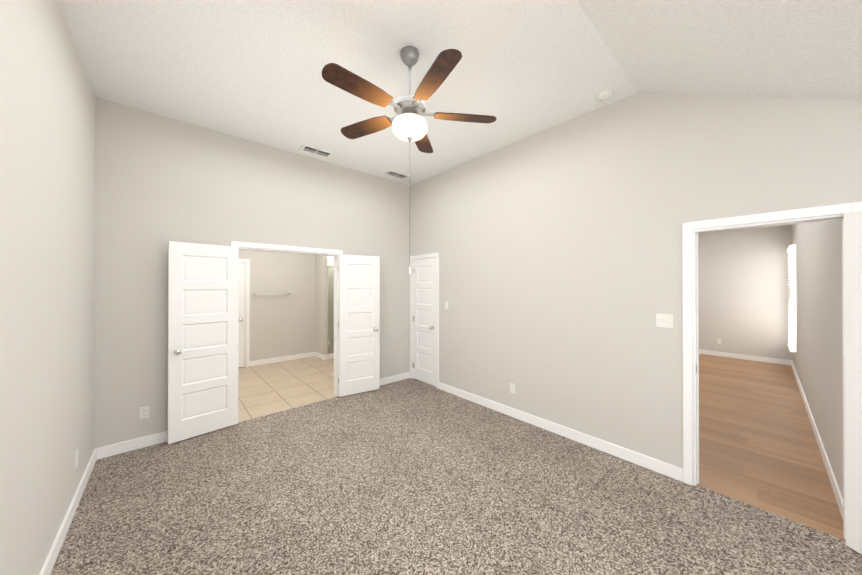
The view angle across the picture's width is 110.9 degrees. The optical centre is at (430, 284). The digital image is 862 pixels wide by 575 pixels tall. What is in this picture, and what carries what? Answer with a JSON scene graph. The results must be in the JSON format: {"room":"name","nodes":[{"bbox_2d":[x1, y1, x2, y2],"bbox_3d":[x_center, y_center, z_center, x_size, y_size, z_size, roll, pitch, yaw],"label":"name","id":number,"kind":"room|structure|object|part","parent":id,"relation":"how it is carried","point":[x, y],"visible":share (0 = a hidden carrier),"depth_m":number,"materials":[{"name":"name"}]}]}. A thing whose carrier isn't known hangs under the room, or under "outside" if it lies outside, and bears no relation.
{"room":"empty bedroom","nodes":[
{"label":"empty bedroom","id":0,"kind":"room"},
{"bbox_2d":[0,0,95,574],"bbox_3d":[-1.297,-0.062,0.630,0.120,3.330,5.740,0,0,-42],"label":"wall","id":1,"kind":"structure","parent":0,"point":[47,228],"depth_m":1.57,"materials":[{"name":"paint"}]},
{"bbox_2d":[39,448,98,574],"bbox_3d":[-1.246,1.550,0.671,0.018,0.105,5.507,0,0,-42],"label":"baseboard","id":2,"kind":"structure","parent":1,"relation":"attached to","point":[48,565],"depth_m":1.94,"materials":[{"name":"white wood"}]},
{"bbox_2d":[75,449,77,468],"bbox_3d":[-2.587,1.279,2.168,0.007,0.114,0.070,0,0,-42],"label":"jack","id":3,"kind":"object","parent":1,"relation":"attached to","point":[76,459],"visible":0.98,"depth_m":2.15,"materials":[{"name":"white plastic"}]},
{"bbox_2d":[94,97,409,448],"bbox_3d":[-1.762,-0.049,3.979,3.640,3.330,0.120,0,0,-42],"label":"wall","id":4,"kind":"structure","parent":0,"point":[161,181],"depth_m":3.12,"materials":[{"name":"paint"}]},
{"bbox_2d":[99,431,167,458],"bbox_3d":[-2.679,1.560,3.070,1.010,0.105,0.018,0,0,-42],"label":"baseboard","id":5,"kind":"structure","parent":4,"relation":"attached to","point":[126,446],"depth_m":2.87,"materials":[{"name":"white wood"}]},
{"bbox_2d":[139,406,148,419],"bbox_3d":[-2.833,1.272,2.935,0.070,0.114,0.007,0,0,-42],"label":"electrical outlet","id":6,"kind":"object","parent":4,"relation":"attached to","point":[144,412],"visible":1,"depth_m":2.93,"materials":[{"name":"white plastic"}]},
{"bbox_2d":[168,241,238,443],"bbox_3d":[-2.427,0.586,3.202,0.175,2.030,0.615,0,0,42],"label":"bathroom door","id":7,"kind":"structure","parent":4,"relation":"in","point":[202,338],"depth_m":3.17,"materials":[{"name":"white wood"}]},
{"bbox_2d":[231,241,342,396],"bbox_3d":[-1.837,0.561,3.910,1.360,2.109,0.154,0,0,-42],"label":"door frame","id":8,"kind":"structure","parent":4,"relation":"attached to","point":[335,315],"depth_m":4.18,"materials":[{"name":"white wood"}]},
{"bbox_2d":[338,254,379,396],"bbox_3d":[-1.055,0.591,4.400,0.615,2.030,0.175,0,0,-32],"label":"bathroom door","id":9,"kind":"structure","parent":4,"relation":"in","point":[359,324],"depth_m":4.38,"materials":[{"name":"white wood"}]},
{"bbox_2d":[380,372,409,385],"bbox_3d":[-0.827,1.566,4.716,1.226,0.105,0.014,0,0,-42],"label":"baseboard","id":10,"kind":"structure","parent":4,"relation":"attached to","point":[387,380],"depth_m":4.91,"materials":[{"name":"white wood"}]},
{"bbox_2d":[239,250,315,360],"bbox_3d":[-3.525,0.254,5.957,3.880,2.740,0.120,0,0,-42],"label":"wall","id":11,"kind":"structure","parent":0,"point":[281,325],"depth_m":6.22,"materials":[{"name":"paint"}]},
{"bbox_2d":[238,263,244,367],"bbox_3d":[-3.918,0.595,5.565,0.728,2.030,0.175,0,0,-42],"label":"bathroom door","id":12,"kind":"structure","parent":11,"relation":"in","point":[241,340],"depth_m":5.76,"materials":[{"name":"white wood"}]},
{"bbox_2d":[239,259,249,366],"bbox_3d":[-3.930,0.568,5.583,0.880,2.109,0.137,0,0,-42],"label":"door frame","id":13,"kind":"structure","parent":11,"relation":"attached to","point":[247,261],"depth_m":5.80,"materials":[{"name":"white wood"}]},
{"bbox_2d":[253,292,289,295],"bbox_3d":[-3.242,0.204,6.075,0.692,0.052,0.080,0,0,-42],"label":"towel rail","id":14,"kind":"object","parent":11,"relation":"attached to","point":[288,293],"visible":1,"depth_m":5.99,"materials":[{"name":"white metal"}]},
{"bbox_2d":[250,352,314,366],"bbox_3d":[-3.082,1.572,6.259,1.290,0.105,0.018,0,0,-42],"label":"baseboard","id":15,"kind":"structure","parent":11,"relation":"attached to","point":[285,358],"depth_m":6.21,"materials":[{"name":"white wood"}]},
{"bbox_2d":[238,356,336,421],"bbox_3d":[-2.643,1.671,4.962,3.880,0.098,2.770,0,0,-42],"label":"floor","id":16,"kind":"structure","parent":0,"point":[267,389],"depth_m":4.74,"materials":[{"name":"beige tile"}]},
{"bbox_2d":[315,255,326,354],"bbox_3d":[-2.424,0.256,6.555,0.080,2.740,0.450,0,0,-42],"label":"wall","id":17,"kind":"structure","parent":0,"point":[321,308],"depth_m":6.44,"materials":[{"name":"paint"}]},
{"bbox_2d":[315,352,324,359],"bbox_3d":[-2.433,1.573,6.506,0.044,0.105,0.424,0,0,-42],"label":"baseboard","id":18,"kind":"structure","parent":17,"relation":"attached to","point":[318,355],"depth_m":6.46,"materials":[{"name":"white wood"}]},
{"bbox_2d":[327,354,333,358],"bbox_3d":[-2.069,1.581,6.632,0.560,0.090,0.100,0,0,-42],"label":"trim","id":19,"kind":"structure","parent":17,"relation":"attached to","point":[330,356],"depth_m":6.46,"materials":[{"name":"white wood"}]},
{"bbox_2d":[327,266,333,354],"bbox_3d":[-2.061,0.571,6.628,0.560,1.930,0.063,0,0,-42],"label":"shower frame","id":20,"kind":"object","parent":19,"relation":"on","point":[328,278],"visible":0.4,"depth_m":6.45,"materials":[{"name":"silver metal"}]},
{"bbox_2d":[328,268,333,352],"bbox_3d":[-2.069,0.581,6.636,0.496,1.866,0.010,0,0,-42],"label":"shower panel","id":21,"kind":"object","parent":17,"relation":"attached to","point":[330,338],"visible":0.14,"depth_m":6.52,"materials":[{"name":"clear glass"}]},
{"bbox_2d":[327,256,333,352],"bbox_3d":[-2.218,0.257,6.806,0.560,2.740,0.350,0,0,-42],"label":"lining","id":22,"kind":"object","parent":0,"point":[330,260],"depth_m":6.93,"materials":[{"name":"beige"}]},
{"bbox_2d":[50,378,861,574],"bbox_3d":[0.113,1.657,1.799,3.790,0.100,5.620,0,0,-42],"label":"floor carpet","id":23,"kind":"object","parent":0,"point":[409,476],"visible":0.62,"depth_m":2.13,"materials":[{"name":"carpet"}]},
{"bbox_2d":[60,0,861,184],"bbox_3d":[0.107,-1.452,1.886,3.880,0.780,5.740,0,0,-42],"label":"ceiling","id":24,"kind":"structure","parent":0,"point":[250,70],"depth_m":2.16,"materials":[{"name":"white paint"}]},
{"bbox_2d":[299,144,333,157],"bbox_3d":[-1.474,-1.709,3.827,0.370,0.012,0.190,0,0,-42],"label":"ceiling vent","id":25,"kind":"object","parent":24,"relation":"in","point":[315,150],"visible":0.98,"depth_m":3.82,"materials":[{"name":"white metal"}]},
{"bbox_2d":[383,170,409,179],"bbox_3d":[-0.535,-1.706,4.637,0.370,0.012,0.190,0,0,-42],"label":"ceiling vent","id":26,"kind":"object","parent":24,"relation":"in","point":[395,174],"visible":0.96,"depth_m":4.62,"materials":[{"name":"white metal"}]},
{"bbox_2d":[322,46,495,273],"bbox_3d":[-0.190,-0.899,2.174,1.231,1.645,1.274,0,0,-42],"label":"fan","id":27,"kind":"object","parent":24,"relation":"hanging from","point":[409,124],"visible":1,"depth_m":2.11,"materials":[{"name":"brown wood"}]},
{"bbox_3d":[-0.158,-1.156,2.212,0.264,0.135,0.264,0,0,-42],"label":"lamp shade","id":28,"kind":"part","parent":27,"relation":"part of","materials":[{"name":"white glass"}]},
{"bbox_3d":[-0.158,-0.566,2.210,0.013,0.980,0.014,0,0,-42],"label":"cord chain","id":29,"kind":"part","parent":27,"relation":"part of","materials":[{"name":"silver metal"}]},
{"bbox_2d":[597,89,613,100],"bbox_3d":[1.577,-1.698,2.688,0.136,0.043,0.136,0,0,-42],"label":"smoke detector","id":30,"kind":"object","parent":24,"relation":"attached to","point":[605,95],"visible":1,"depth_m":2.66,"materials":[{"name":"white plastic"}]},
{"bbox_2d":[410,92,861,468],"bbox_3d":[1.511,-0.053,3.131,0.120,3.330,5.740,0,0,-42],"label":"wall","id":31,"kind":"structure","parent":0,"point":[558,248],"depth_m":2.85,"materials":[{"name":"paint"}]},
{"bbox_2d":[410,253,438,388],"bbox_3d":[-0.072,0.597,4.906,0.120,2.045,0.613,0,0,-42],"label":"door frame","id":32,"kind":"structure","parent":31,"relation":"attached to","point":[412,309],"depth_m":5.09,"materials":[{"name":"white wood"}]},
{"bbox_2d":[413,258,435,385],"bbox_3d":[-0.104,0.592,4.883,0.175,2.030,0.578,0,0,-42],"label":"closet door","id":33,"kind":"structure","parent":31,"relation":"in","point":[424,320],"depth_m":4.86,"materials":[{"name":"white wood"}]},
{"bbox_2d":[510,383,514,393],"bbox_3d":[0.991,1.269,3.614,0.007,0.114,0.070,0,0,-42],"label":"electrical outlet","id":34,"kind":"object","parent":31,"relation":"attached to","point":[512,388],"visible":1,"depth_m":3.61,"materials":[{"name":"white plastic"}]},
{"bbox_2d":[439,382,682,481],"bbox_3d":[1.087,1.561,3.500,0.014,0.105,2.905,0,0,-42],"label":"baseboard","id":35,"kind":"structure","parent":31,"relation":"attached to","point":[662,467],"depth_m":3.02,"materials":[{"name":"white wood"}]},
{"bbox_2d":[656,313,672,327],"bbox_3d":[1.971,0.310,2.509,0.018,0.114,0.116,0,0,-42],"label":"light switch","id":36,"kind":"object","parent":31,"relation":"attached to","point":[664,320],"visible":1,"depth_m":2.51,"materials":[{"name":"white plastic"}]},
{"bbox_2d":[682,202,861,538],"bbox_3d":[2.389,0.554,2.142,0.154,2.109,0.862,0,0,-42],"label":"door frame","id":37,"kind":"structure","parent":31,"relation":"attached to","point":[688,228],"depth_m":2.37,"materials":[{"name":"white wood"}]},
{"bbox_2d":[844,210,861,554],"bbox_3d":[2.558,0.579,1.476,0.175,2.030,0.710,0,0,-1],"label":"entry door","id":38,"kind":"structure","parent":31,"relation":"in","point":[853,350],"depth_m":1.78,"materials":[{"name":"white wood"}]},
{"bbox_2d":[698,225,791,359],"bbox_3d":[6.259,0.128,7.060,0.120,3.000,3.187,0,0,-42],"label":"wall","id":39,"kind":"structure","parent":0,"point":[744,292],"depth_m":6.38,"materials":[{"name":"paint"}]},
{"bbox_2d":[699,349,789,364],"bbox_3d":[6.212,1.575,7.003,0.018,0.105,2.880,0,0,-42],"label":"baseboard","id":40,"kind":"structure","parent":39,"relation":"attached to","point":[716,353],"depth_m":6.37,"materials":[{"name":"white wood"}]},
{"bbox_2d":[697,354,845,540],"bbox_3d":[3.970,1.670,5.016,6.250,0.099,3.187,0,0,-42],"label":"floor","id":41,"kind":"structure","parent":0,"point":[758,446],"depth_m":2.98,"materials":[{"name":"brown wood"}]},
{"bbox_2d":[792,220,842,496],"bbox_3d":[4.979,0.115,3.867,6.040,3.000,0.120,0,0,-42],"label":"wall","id":42,"kind":"structure","parent":0,"point":[817,360],"depth_m":2.81,"materials":[{"name":"paint"}]},
{"bbox_2d":[787,245,795,351],"bbox_3d":[6.660,0.247,5.490,0.990,1.850,0.060,0,0,-42],"label":"window blinds","id":43,"kind":"object","parent":42,"relation":"attached to","point":[792,318],"visible":1,"depth_m":5.37,"materials":[{"name":"white plastic"}]},
{"bbox_2d":[790,360,842,518],"bbox_3d":[4.936,1.563,3.910,6.040,0.105,0.018,0,0,-42],"label":"baseboard","id":44,"kind":"structure","parent":42,"relation":"attached to","point":[835,486],"depth_m":2.72,"materials":[{"name":"white wood"}]}
]}

